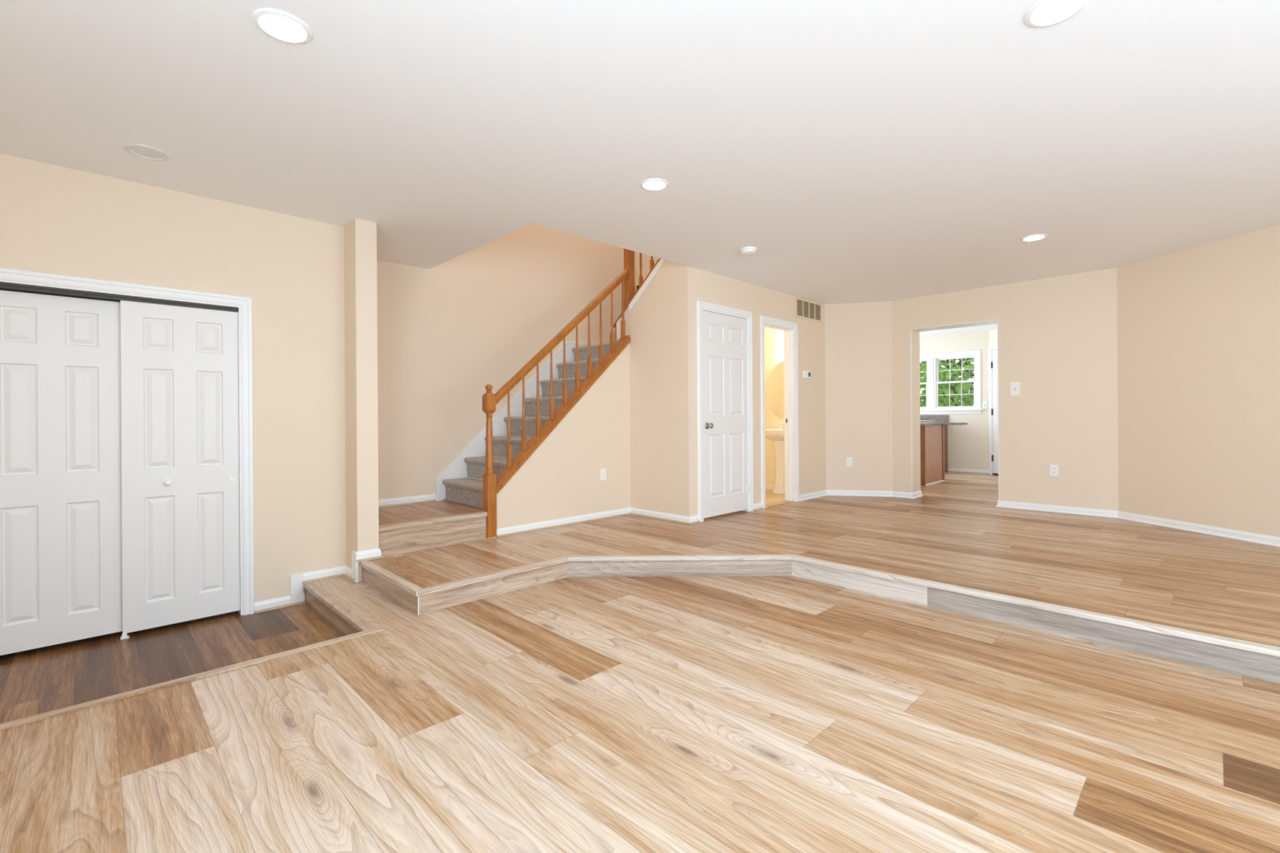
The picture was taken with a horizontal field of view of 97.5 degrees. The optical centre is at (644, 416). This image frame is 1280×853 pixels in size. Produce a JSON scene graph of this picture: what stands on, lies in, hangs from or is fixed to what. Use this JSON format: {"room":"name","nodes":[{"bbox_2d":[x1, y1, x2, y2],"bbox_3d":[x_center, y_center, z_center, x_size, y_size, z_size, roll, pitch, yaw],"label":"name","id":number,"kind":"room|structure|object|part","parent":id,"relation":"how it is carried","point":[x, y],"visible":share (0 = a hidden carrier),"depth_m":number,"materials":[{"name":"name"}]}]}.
{"room":"empty living room","nodes":[
{"label":"empty living room","id":0,"kind":"room"},
{"bbox_2d":[0,603,343,724],"bbox_3d":[-3.041,1.315,2.872,2.484,0.001,1.927,0,0,-45],"label":"floor","id":1,"kind":"structure","parent":0,"point":[42,680],"depth_m":3.09,"materials":[{"name":"wood"}]},
{"bbox_2d":[120,632,128,639],"bbox_3d":[-3.097,1.298,3.341,0.038,0.034,0.046,0,0,-45],"label":"guide","id":2,"kind":"object","parent":1,"relation":"on","point":[124,636],"visible":1,"depth_m":3.33,"materials":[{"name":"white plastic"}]},
{"bbox_2d":[304,588,359,635],"bbox_3d":[-1.947,1.240,3.511,0.012,0.136,1.301,0,0,-45],"label":"riser","id":3,"kind":"structure","parent":1,"relation":"on","point":[344,628],"depth_m":3.56,"materials":[{"name":"wood"}]},
{"bbox_2d":[0,153,346,602],"bbox_3d":[-3.239,-0.043,3.244,2.736,2.719,0.120,0,0,-45],"label":"wall","id":4,"kind":"structure","parent":0,"point":[56,220],"depth_m":3.80,"materials":[{"name":"beige paint"}]},
{"bbox_2d":[0,289,122,655],"bbox_3d":[-3.339,0.299,3.168,0.600,1.965,0.034,0,0,-45],"label":"door","id":5,"kind":"structure","parent":4,"relation":"in","point":[61,563],"depth_m":3.17,"materials":[{"name":"white paint"}]},
{"bbox_2d":[0,267,254,615],"bbox_3d":[-3.124,0.260,3.342,1.299,2.111,0.138,0,0,-45],"label":"door frame","id":6,"kind":"structure","parent":4,"relation":"attached to","point":[12,279],"depth_m":3.71,"materials":[{"name":"white paint"}]},
{"bbox_2d":[120,300,239,633],"bbox_3d":[-2.896,0.296,3.523,0.570,1.977,0.070,0,0,-45],"label":"door","id":7,"kind":"structure","parent":4,"relation":"in","point":[180,428],"depth_m":3.51,"materials":[{"name":"white paint"}]},
{"bbox_3d":[-2.938,0.403,3.457,0.042,0.042,0.036,0,0,-45],"label":"knob","id":8,"kind":"part","parent":7,"relation":"part of","materials":[{"name":"white plastic"}]},
{"bbox_3d":[-2.718,0.402,3.698,0.051,0.051,0.005,0,0,-45],"label":"finger pull","id":9,"kind":"part","parent":7,"relation":"part of","materials":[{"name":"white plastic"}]},
{"bbox_2d":[254,573,305,613],"bbox_3d":[-2.505,1.207,3.856,0.295,0.208,0.027,0,0,-45],"label":"baseboard","id":10,"kind":"structure","parent":4,"relation":"attached to","point":[296,597],"depth_m":3.90,"materials":[{"name":"white paint"}]},
{"bbox_3d":[-2.504,1.304,3.856,0.295,0.015,0.027,0,0,-45],"label":"shoe moulding","id":11,"kind":"part","parent":10,"relation":"part of","materials":[{"name":"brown wood"}]},
{"bbox_2d":[301,551,358,583],"bbox_3d":[-2.225,1.066,3.963,0.292,0.208,0.268,0,0,-45],"label":"baseboard","id":12,"kind":"structure","parent":4,"relation":"attached to","point":[352,574],"depth_m":4.02,"materials":[{"name":"white paint"}]},
{"bbox_3d":[-2.240,1.162,3.979,0.292,0.015,0.223,0,0,-45],"label":"shoe moulding","id":13,"kind":"part","parent":12,"relation":"part of","materials":[{"name":"brown wood"}]},
{"bbox_2d":[343,217,378,581],"bbox_3d":[-2.376,-0.109,4.418,0.144,2.599,1.087,0,0,-45],"label":"wall","id":14,"kind":"structure","parent":0,"point":[360,249],"depth_m":4.04,"materials":[{"name":"beige paint"}]},
{"bbox_2d":[355,548,383,562],"bbox_3d":[-1.984,0.991,4.040,0.183,0.068,0.062,0,0,-45],"label":"baseboard","id":15,"kind":"structure","parent":14,"relation":"attached to","point":[371,554],"depth_m":4.02,"materials":[{"name":"white paint"}]},
{"bbox_3d":[-1.984,1.017,4.040,0.183,0.015,0.062,0,0,-45],"label":"shoe moulding","id":16,"kind":"part","parent":15,"relation":"part of","materials":[{"name":"brown wood"}]},
{"bbox_2d":[378,499,483,525],"bbox_3d":[-1.943,0.806,4.786,0.980,0.001,0.962,0,0,-45],"label":"floor","id":17,"kind":"structure","parent":0,"point":[413,512],"depth_m":4.79,"materials":[{"name":"wood"}]},
{"bbox_2d":[435,340,617,508],"bbox_3d":[-0.763,-0.040,6.042,2.705,1.676,0.832,0,0,-45],"label":"staircase","id":18,"kind":"structure","parent":17,"relation":"on","point":[457,483],"depth_m":5.72,"materials":[{"name":"grey carpet"}]},
{"bbox_2d":[377,222,636,500],"bbox_3d":[-1.450,-1.425,6.045,3.670,5.100,0.120,0,0,-45],"label":"wall","id":19,"kind":"structure","parent":0,"point":[465,323],"depth_m":5.62,"materials":[{"name":"beige paint"}]},
{"bbox_2d":[378,493,436,507],"bbox_3d":[-2.312,0.775,5.079,0.865,0.068,0.027,0,0,-45],"label":"baseboard","id":20,"kind":"structure","parent":19,"relation":"attached to","point":[425,498],"depth_m":5.19,"materials":[{"name":"white paint"}]},
{"bbox_3d":[-2.312,0.801,5.079,0.865,0.015,0.027,0,0,-45],"label":"shoe moulding","id":21,"kind":"part","parent":20,"relation":"part of","materials":[{"name":"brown wood"}]},
{"bbox_2d":[496,343,630,528],"bbox_3d":[-0.756,0.103,5.379,1.609,1.874,0.115,0,0,-45],"label":"wall","id":22,"kind":"structure","parent":0,"point":[561,478],"depth_m":5.45,"materials":[{"name":"beige paint"}]},
{"bbox_2d":[496,507,700,537],"bbox_3d":[-0.369,0.984,5.085,1.704,0.068,0.839,0,0,-45],"label":"baseboard","id":23,"kind":"structure","parent":22,"relation":"attached to","point":[510,531],"depth_m":5.37,"materials":[{"name":"white paint"}]},
{"bbox_2d":[600,468,605,480],"bbox_3d":[-0.417,0.578,5.622,0.072,0.116,0.010,0,0,-45],"label":"wall outlet","id":24,"kind":"object","parent":22,"relation":"attached to","point":[602,472],"visible":1,"depth_m":5.61,"materials":[{"name":"white plastic"}]},
{"bbox_2d":[0,0,1279,337],"bbox_3d":[2.584,-1.582,4.420,12.900,0.280,8.058,0,0,-45],"label":"ceiling","id":25,"kind":"structure","parent":0,"point":[865,150],"depth_m":2.70,"materials":[{"name":"white paint"}]},
{"bbox_2d":[124,143,169,160],"bbox_3d":[-2.642,-1.403,2.979,0.184,0.007,0.184,0,0,-45],"label":"recessed light","id":26,"kind":"object","parent":25,"relation":"in","point":[140,150],"visible":1,"depth_m":2.97,"materials":[{"name":"white"}]},
{"bbox_2d":[252,8,312,44],"bbox_3d":[-1.313,-1.412,2.036,0.184,0.007,0.184,0,0,-45],"label":"recessed light","id":27,"kind":"object","parent":25,"relation":"in","point":[282,26],"visible":1,"depth_m":2.03,"materials":[{"name":"white paint"}]},
{"bbox_2d":[640,177,668,191],"bbox_3d":[0.058,-1.421,3.437,0.176,0.007,0.176,0,0,-45],"label":"recessed light","id":28,"kind":"object","parent":25,"relation":"in","point":[654,184],"visible":1,"depth_m":3.43,"materials":[{"name":"white paint"}]},
{"bbox_2d":[739,246,757,255],"bbox_3d":[0.883,-1.411,4.787,0.148,0.040,0.148,0,0,-45],"label":"smoke detector","id":29,"kind":"object","parent":25,"relation":"attached to","point":[748,251],"visible":1,"depth_m":4.74,"materials":[{"name":"white plastic"}]},
{"bbox_3d":[0.883,-1.424,4.787,0.148,0.014,0.148,0,0,-45],"label":"plate","id":30,"kind":"part","parent":29,"relation":"part of","materials":[{"name":"white plastic"}]},
{"bbox_2d":[1020,234,1047,241],"bbox_3d":[3.132,-1.442,4.519,0.176,0.007,0.176,0,0,-45],"label":"recessed light","id":31,"kind":"object","parent":25,"relation":"in","point":[1035,237],"visible":1,"depth_m":4.52,"materials":[{"name":"white paint"}]},
{"bbox_2d":[1024,0,1088,27],"bbox_3d":[1.445,-1.431,1.972,0.184,0.007,0.184,0,0,-45],"label":"recessed light","id":32,"kind":"object","parent":25,"relation":"in","point":[1045,13],"visible":1,"depth_m":1.98,"materials":[{"name":"white paint"}]},
{"bbox_2d":[0,575,1279,852],"bbox_3d":[0.120,1.154,1.461,5.010,0.001,7.124,0,0,-45],"label":"floor","id":33,"kind":"structure","parent":0,"point":[766,713],"depth_m":2.01,"materials":[{"name":"wood"}]},
{"bbox_2d":[0,626,382,730],"bbox_3d":[-2.345,1.177,2.193,2.524,0.027,0.050,0,0,-45],"label":"trim","id":34,"kind":"structure","parent":33,"relation":"attached to","point":[86,704],"depth_m":2.46,"materials":[{"name":"wood"}]},
{"bbox_2d":[302,581,374,631],"bbox_3d":[-1.942,1.178,3.516,0.055,0.028,1.301,0,0,-45],"label":"trim","id":35,"kind":"structure","parent":33,"relation":"attached to","point":[351,617],"depth_m":3.44,"materials":[{"name":"wood"}]},
{"bbox_2d":[361,566,417,614],"bbox_3d":[-1.672,1.098,3.653,0.012,0.135,0.979,0,0,-45],"label":"riser","id":36,"kind":"structure","parent":33,"relation":"on","point":[408,600],"depth_m":3.60,"materials":[{"name":"wood"}]},
{"bbox_2d":[418,561,567,614],"bbox_3d":[-0.952,1.093,3.683,1.080,0.135,0.012,0,0,-45],"label":"riser","id":37,"kind":"structure","parent":33,"relation":"on","point":[432,602],"depth_m":3.62,"materials":[{"name":"wood"}]},
{"bbox_2d":[567,560,791,577],"bbox_3d":[0.249,1.085,4.063,1.622,0.135,0.012,0,0,0],"label":"riser","id":38,"kind":"structure","parent":33,"relation":"on","point":[694,567],"depth_m":4.06,"materials":[{"name":"wood"}]},
{"bbox_2d":[791,560,928,605],"bbox_3d":[1.389,1.078,3.730,0.012,0.135,0.926,0,0,-45],"label":"riser","id":39,"kind":"structure","parent":33,"relation":"on","point":[915,593],"depth_m":3.68,"materials":[{"name":"wood"}]},
{"bbox_2d":[928,586,1279,684],"bbox_3d":[3.057,1.067,2.036,0.012,0.135,3.822,0,0,-45],"label":"riser","id":40,"kind":"structure","parent":33,"relation":"on","point":[1260,666],"depth_m":2.76,"materials":[{"name":"wood"}]},
{"bbox_2d":[636,252,658,288],"bbox_3d":[0.478,-1.488,6.773,0.100,5.000,1.749,0,0,-45],"label":"wall","id":41,"kind":"structure","parent":0,"point":[646,259],"depth_m":7.19,"materials":[{"name":"beige paint"}]},
{"bbox_2d":[619,260,697,516],"bbox_3d":[0.098,-0.407,5.708,0.115,2.883,1.006,0,0,-45],"label":"wall","id":42,"kind":"structure","parent":0,"point":[660,325],"depth_m":5.53,"materials":[{"name":"beige paint"}]},
{"bbox_2d":[695,268,826,515],"bbox_3d":[1.361,-0.204,6.326,2.550,2.460,0.115,0,0,-45],"label":"wall","id":43,"kind":"structure","parent":0,"point":[710,287],"depth_m":6.71,"materials":[{"name":"beige paint"}]},
{"bbox_2d":[697,300,753,522],"bbox_3d":[0.794,-0.057,5.754,0.902,2.134,0.133,0,0,-45],"label":"door frame","id":44,"kind":"structure","parent":43,"relation":"attached to","point":[701,305],"depth_m":5.62,"materials":[{"name":"white paint"}]},
{"bbox_2d":[702,310,749,518],"bbox_3d":[0.839,-0.028,5.713,0.746,2.026,0.104,0,0,-45],"label":"door","id":45,"kind":"structure","parent":43,"relation":"in","point":[725,346],"depth_m":5.71,"materials":[{"name":"white paint"}]},
{"bbox_3d":[0.632,0.086,5.483,0.066,0.066,0.068,0,0,-45],"label":"knob","id":46,"kind":"part","parent":45,"relation":"part of","materials":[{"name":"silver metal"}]},
{"bbox_2d":[753,502,763,511],"bbox_3d":[1.226,0.973,6.086,0.170,0.068,0.027,0,0,-45],"label":"baseboard","id":47,"kind":"structure","parent":43,"relation":"attached to","point":[758,506],"depth_m":6.09,"materials":[{"name":"white paint"}]},
{"bbox_2d":[760,315,799,508],"bbox_3d":[1.506,-0.055,6.463,0.768,2.120,0.146,0,0,-45],"label":"door frame","id":48,"kind":"structure","parent":43,"relation":"attached to","point":[789,328],"depth_m":6.65,"materials":[{"name":"white paint"}]},
{"bbox_2d":[802,370,811,378],"bbox_3d":[1.972,-0.515,6.831,0.162,0.092,0.026,0,0,-45],"label":"thermostat","id":49,"kind":"object","parent":43,"relation":"attached to","point":[806,374],"visible":1,"depth_m":6.81,"materials":[{"name":"white plastic"}]},
{"bbox_2d":[794,296,822,323],"bbox_3d":[2.015,-1.312,6.891,0.666,0.246,0.008,0,0,-45],"label":"air vent","id":50,"kind":"object","parent":43,"relation":"in","point":[804,308],"visible":1,"depth_m":6.88,"materials":[{"name":"brown metal"}]},
{"bbox_2d":[764,326,784,484],"bbox_3d":[1.716,-0.207,7.862,0.100,2.460,1.606,0,0,-45],"label":"wall","id":51,"kind":"structure","parent":0,"point":[774,338],"depth_m":7.76,"materials":[{"name":"beige paint"}]},
{"bbox_2d":[765,484,774,489],"bbox_3d":[1.714,0.965,7.792,0.013,0.068,1.491,0,0,-45],"label":"baseboard","id":52,"kind":"structure","parent":51,"relation":"attached to","point":[767,486],"depth_m":7.77,"materials":[{"name":"white paint"}]},
{"bbox_2d":[766,360,784,419],"bbox_3d":[1.907,-0.360,7.585,0.012,0.800,0.600,0,0,-45],"label":"mirror","id":53,"kind":"object","parent":51,"relation":"attached to","point":[775,388],"visible":0.41,"depth_m":7.67,"materials":[{"name":"yellow mirror"}]},
{"bbox_2d":[765,488,784,503],"bbox_3d":[1.189,1.030,7.216,1.570,0.054,1.576,0,0,-45],"label":"floor","id":54,"kind":"structure","parent":0,"point":[771,497],"depth_m":7.03,"materials":[{"name":"tile"}]},
{"bbox_2d":[764,423,784,493],"bbox_3d":[1.773,0.543,7.384,0.493,0.912,0.570,0,0,-45],"label":"pedestal sink","id":55,"kind":"object","parent":54,"relation":"on","point":[776,435],"visible":0.57,"depth_m":7.34,"materials":[{"name":"white ceramic"}]},
{"bbox_2d":[764,428,784,440],"bbox_3d":[1.771,0.237,7.384,0.493,0.152,0.570,0,0,-45],"label":"basin","id":56,"kind":"object","parent":55,"relation":"in","point":[774,434],"depth_m":7.21,"materials":[{"name":"white ceramic"}]},
{"bbox_2d":[368,471,1279,647],"bbox_3d":[3.675,0.990,5.297,9.940,0.001,7.600,0,0,-45],"label":"floor","id":57,"kind":"structure","parent":0,"point":[955,533],"depth_m":4.21,"materials":[{"name":"wood"}]},
{"bbox_2d":[378,515,486,556],"bbox_3d":[-1.652,0.917,4.419,0.877,0.218,0.012,0,0,-45],"label":"riser","id":58,"kind":"structure","parent":57,"relation":"on","point":[401,540],"depth_m":4.39,"materials":[{"name":"wood"}]},
{"bbox_2d":[378,511,487,531],"bbox_3d":[-1.656,0.818,4.423,0.878,0.034,0.055,0,0,-45],"label":"trim","id":59,"kind":"structure","parent":58,"relation":"attached to","point":[466,516],"depth_m":4.38,"materials":[{"name":"wood"}]},
{"bbox_2d":[359,556,568,596],"bbox_3d":[-1.295,1.034,4.021,1.095,0.028,1.004,0,0,-45],"label":"trim","id":60,"kind":"structure","parent":57,"relation":"on","point":[388,575],"depth_m":3.61,"materials":[{"name":"wood"}]},
{"bbox_2d":[482,248,665,539],"bbox_3d":[-0.514,-0.842,5.148,1.788,3.720,1.061,0,0,-45],"label":"stair railing","id":61,"kind":"object","parent":57,"relation":"on","point":[492,484],"visible":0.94,"depth_m":5.24,"materials":[{"name":"brown wood"}]},
{"bbox_3d":[-1.320,0.371,4.764,0.085,1.298,0.085,0,0,-45],"label":"newel post","id":62,"kind":"part","parent":61,"relation":"part of","materials":[{"name":"brown wood"}]},
{"bbox_3d":[-0.761,-0.816,5.361,1.620,1.468,0.067,0,0,-45],"label":"handrail","id":63,"kind":"part","parent":61,"relation":"part of","materials":[{"name":"brown wood"}]},
{"bbox_3d":[-0.710,-0.083,5.320,1.582,1.494,0.010,0,0,-45],"label":"cap trim","id":64,"kind":"part","parent":61,"relation":"part of","materials":[{"name":"brown wood"}]},
{"bbox_3d":[-0.167,-1.687,5.961,0.083,1.294,0.083,0,0,-45],"label":"newel post","id":65,"kind":"part","parent":61,"relation":"part of","materials":[{"name":"brown wood"}]},
{"bbox_2d":[567,554,1279,657],"bbox_3d":[2.176,1.009,2.760,6.038,0.024,0.974,0,0,34],"label":"trim","id":66,"kind":"structure","parent":57,"relation":"on","point":[1189,634],"depth_m":3.17,"materials":[{"name":"wood"}]},
{"bbox_2d":[920,425,944,485],"bbox_3d":[4.091,0.556,8.563,0.840,0.862,0.632,0,0,-45],"label":"base cabinet","id":67,"kind":"object","parent":57,"relation":"on","point":[931,437],"visible":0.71,"depth_m":8.28,"materials":[{"name":"brown wood"}]},
{"bbox_3d":[4.327,0.976,8.358,0.795,0.018,0.012,0,0,-45],"label":"shoe moulding","id":68,"kind":"part","parent":67,"relation":"part of","materials":[{"name":"white paint"}]},
{"bbox_3d":[4.577,0.546,8.618,0.070,0.845,0.025,0,0,-45],"label":"corner post","id":69,"kind":"part","parent":67,"relation":"part of","materials":[{"name":"brown wood"}]},
{"bbox_2d":[920,422,968,425],"bbox_3d":[4.196,0.107,8.482,1.000,0.030,0.960,0,0,-45],"label":"countertop","id":70,"kind":"structure","parent":67,"relation":"on","point":[921,424],"depth_m":8.39,"materials":[{"name":"stone"}]},
{"bbox_2d":[942,422,947,472],"bbox_3d":[4.619,0.542,10.369,0.627,0.882,1.600,0,0,-45],"label":"base cabinet","id":71,"kind":"object","parent":57,"relation":"on","point":[945,426],"visible":0.11,"depth_m":9.96,"materials":[{"name":"brown wood"}]},
{"bbox_2d":[920,414,948,422],"bbox_3d":[4.608,0.033,10.355,0.657,0.131,1.630,0,0,-45],"label":"countertop","id":72,"kind":"structure","parent":71,"relation":"on","point":[940,418],"depth_m":10.08,"materials":[{"name":"stone"}]},
{"bbox_2d":[824,301,893,491],"bbox_3d":[2.711,-0.214,7.142,0.839,2.460,0.100,0,0,12],"label":"wall","id":73,"kind":"structure","parent":0,"point":[859,335],"depth_m":7.09,"materials":[{"name":"beige paint"}]},
{"bbox_2d":[846,457,852,466],"bbox_3d":[2.590,0.572,7.114,0.072,0.116,0.010,0,0,12],"label":"wall outlet","id":74,"kind":"object","parent":73,"relation":"attached to","point":[849,460],"visible":1,"depth_m":7.11,"materials":[{"name":"white plastic"}]},
{"bbox_2d":[799,489,923,501],"bbox_3d":[2.642,0.963,6.979,1.680,0.068,0.459,0,0,-5],"label":"baseboard","id":75,"kind":"structure","parent":73,"relation":"attached to","point":[825,492],"depth_m":7.03,"materials":[{"name":"white paint"}]},
{"bbox_3d":[2.642,0.989,6.979,1.680,0.015,0.459,0,0,-5],"label":"shoe moulding","id":76,"kind":"part","parent":75,"relation":"part of","materials":[{"name":"white paint"}]},
{"bbox_2d":[920,330,989,470],"bbox_3d":[5.103,-0.231,10.422,0.140,2.460,2.310,0,0,-45],"label":"wall","id":77,"kind":"structure","parent":0,"point":[968,448],"depth_m":9.79,"materials":[{"name":"beige paint"}]},
{"bbox_2d":[920,349,982,413],"bbox_3d":[5.165,-0.601,10.296,0.145,1.100,1.830,0,0,-45],"label":"window","id":78,"kind":"structure","parent":77,"relation":"in","point":[932,359],"depth_m":10.03,"materials":[{"name":"white paint"}]},
{"bbox_3d":[4.899,-0.393,10.580,0.028,0.478,0.832,0,0,-45],"label":"sash","id":79,"kind":"part","parent":78,"relation":"part of","materials":[{"name":"white paint"}]},
{"bbox_3d":[4.921,-0.831,10.605,0.028,0.458,0.832,0,0,-45],"label":"sash","id":80,"kind":"part","parent":78,"relation":"part of","materials":[{"name":"white paint"}]},
{"bbox_3d":[4.907,-0.614,10.590,0.100,0.960,0.900,0,0,-45],"label":"frame","id":81,"kind":"part","parent":78,"relation":"part of","materials":[{"name":"white paint"}]},
{"bbox_3d":[5.521,-0.618,9.967,0.100,0.960,0.710,0,0,-45],"label":"frame","id":82,"kind":"part","parent":78,"relation":"part of","materials":[{"name":"white paint"}]},
{"bbox_3d":[5.513,-0.397,9.957,0.028,0.478,0.642,0,0,-45],"label":"sash","id":83,"kind":"part","parent":78,"relation":"part of","materials":[{"name":"white paint"}]},
{"bbox_3d":[5.535,-0.835,9.981,0.028,0.458,0.642,0,0,-45],"label":"sash","id":84,"kind":"part","parent":78,"relation":"part of","materials":[{"name":"white paint"}]},
{"bbox_2d":[947,467,989,474],"bbox_3d":[5.634,0.942,9.773,0.027,0.068,0.650,0,0,-45],"label":"baseboard","id":85,"kind":"structure","parent":77,"relation":"attached to","point":[949,469],"depth_m":9.77,"materials":[{"name":"white paint"}]},
{"bbox_3d":[5.634,0.969,9.773,0.027,0.015,0.650,0,0,-45],"label":"shoe moulding","id":86,"kind":"part","parent":85,"relation":"part of","materials":[{"name":"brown wood"}]},
{"bbox_2d":[982,400,987,408],"bbox_3d":[5.811,-0.203,9.592,0.017,0.136,0.084,0,0,-45],"label":"light switch","id":87,"kind":"object","parent":77,"relation":"attached to","point":[984,403],"visible":1,"depth_m":9.60,"materials":[{"name":"white plastic"}]},
{"bbox_2d":[988,328,997,346],"bbox_3d":[5.916,-0.236,8.616,0.120,2.460,1.868,0,0,0],"label":"wall","id":88,"kind":"structure","parent":0,"point":[993,334],"depth_m":9.44,"materials":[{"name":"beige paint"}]},
{"bbox_2d":[988,345,997,474],"bbox_3d":[5.912,-0.111,9.093,0.138,2.170,0.905,0,0,0],"label":"door frame","id":89,"kind":"structure","parent":88,"relation":"attached to","point":[991,348],"depth_m":9.50,"materials":[{"name":"white paint"}]},
{"bbox_2d":[991,349,998,475],"bbox_3d":[5.914,-0.073,9.100,0.130,2.095,0.783,0,0,0],"label":"door","id":90,"kind":"structure","parent":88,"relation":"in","point":[994,412],"depth_m":9.40,"materials":[{"name":"white paint"}]},
{"bbox_2d":[891,267,1118,511],"bbox_3d":[3.950,-0.222,6.338,0.285,2.460,2.161,0,0,-45],"label":"wall","id":91,"kind":"structure","parent":0,"point":[1058,335],"depth_m":5.88,"materials":[{"name":"beige paint"}]},
{"bbox_2d":[910,319,999,500],"bbox_3d":[3.678,-0.077,6.618,0.291,1.998,0.932,0,0,-45],"label":"trim","id":92,"kind":"structure","parent":91,"relation":"attached to","point":[996,321],"depth_m":6.61,"materials":[{"name":"white paint"}]},
{"bbox_2d":[1009,382,1019,395],"bbox_3d":[4.002,-0.303,6.070,0.017,0.144,0.090,0,0,-45],"label":"light switch","id":93,"kind":"object","parent":91,"relation":"attached to","point":[1014,386],"visible":1,"depth_m":6.07,"materials":[{"name":"white plastic"}]},
{"bbox_2d":[1049,464,1058,475],"bbox_3d":[4.250,0.556,5.829,0.010,0.116,0.072,0,0,-45],"label":"wall outlet","id":94,"kind":"object","parent":91,"relation":"attached to","point":[1054,471],"visible":1,"depth_m":5.83,"materials":[{"name":"white plastic"}]},
{"bbox_2d":[1116,224,1279,537],"bbox_3d":[5.013,-0.228,3.484,0.120,2.460,4.088,0,0,-10],"label":"wall","id":95,"kind":"structure","parent":0,"point":[1198,327],"depth_m":4.76,"materials":[{"name":"beige paint"}]},
{"bbox_2d":[995,500,1279,546],"bbox_3d":[4.790,0.949,4.013,0.507,0.068,4.991,0,0,-17],"label":"baseboard","id":96,"kind":"structure","parent":95,"relation":"attached to","point":[1214,531],"depth_m":5.14,"materials":[{"name":"white paint"}]},
{"label":"outside","id":97,"kind":"structure","parent":0,"visible":0},
{"bbox_3d":[14.780,1.637,21.560,28.700,0.050,50.000,0,0,-45],"label":"ground","id":98,"kind":"structure","parent":97,"visible":0},
{"bbox_2d":[920,357,973,407],"bbox_3d":[7.253,-1.187,13.325,3.665,5.714,3.129,0,0,-45],"label":"tree","id":99,"kind":"object","parent":98,"relation":"on","point":[967,399],"visible":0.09,"depth_m":12.67,"materials":[{"name":"green plant"}]},
{"bbox_2d":[920,357,973,396],"bbox_3d":[11.374,-1.807,17.174,4.916,7.407,4.706,0,0,-31],"label":"tree","id":100,"kind":"object","parent":98,"relation":"on","point":[942,361],"visible":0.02,"depth_m":17.69,"materials":[{"name":"green plant"}]}
]}

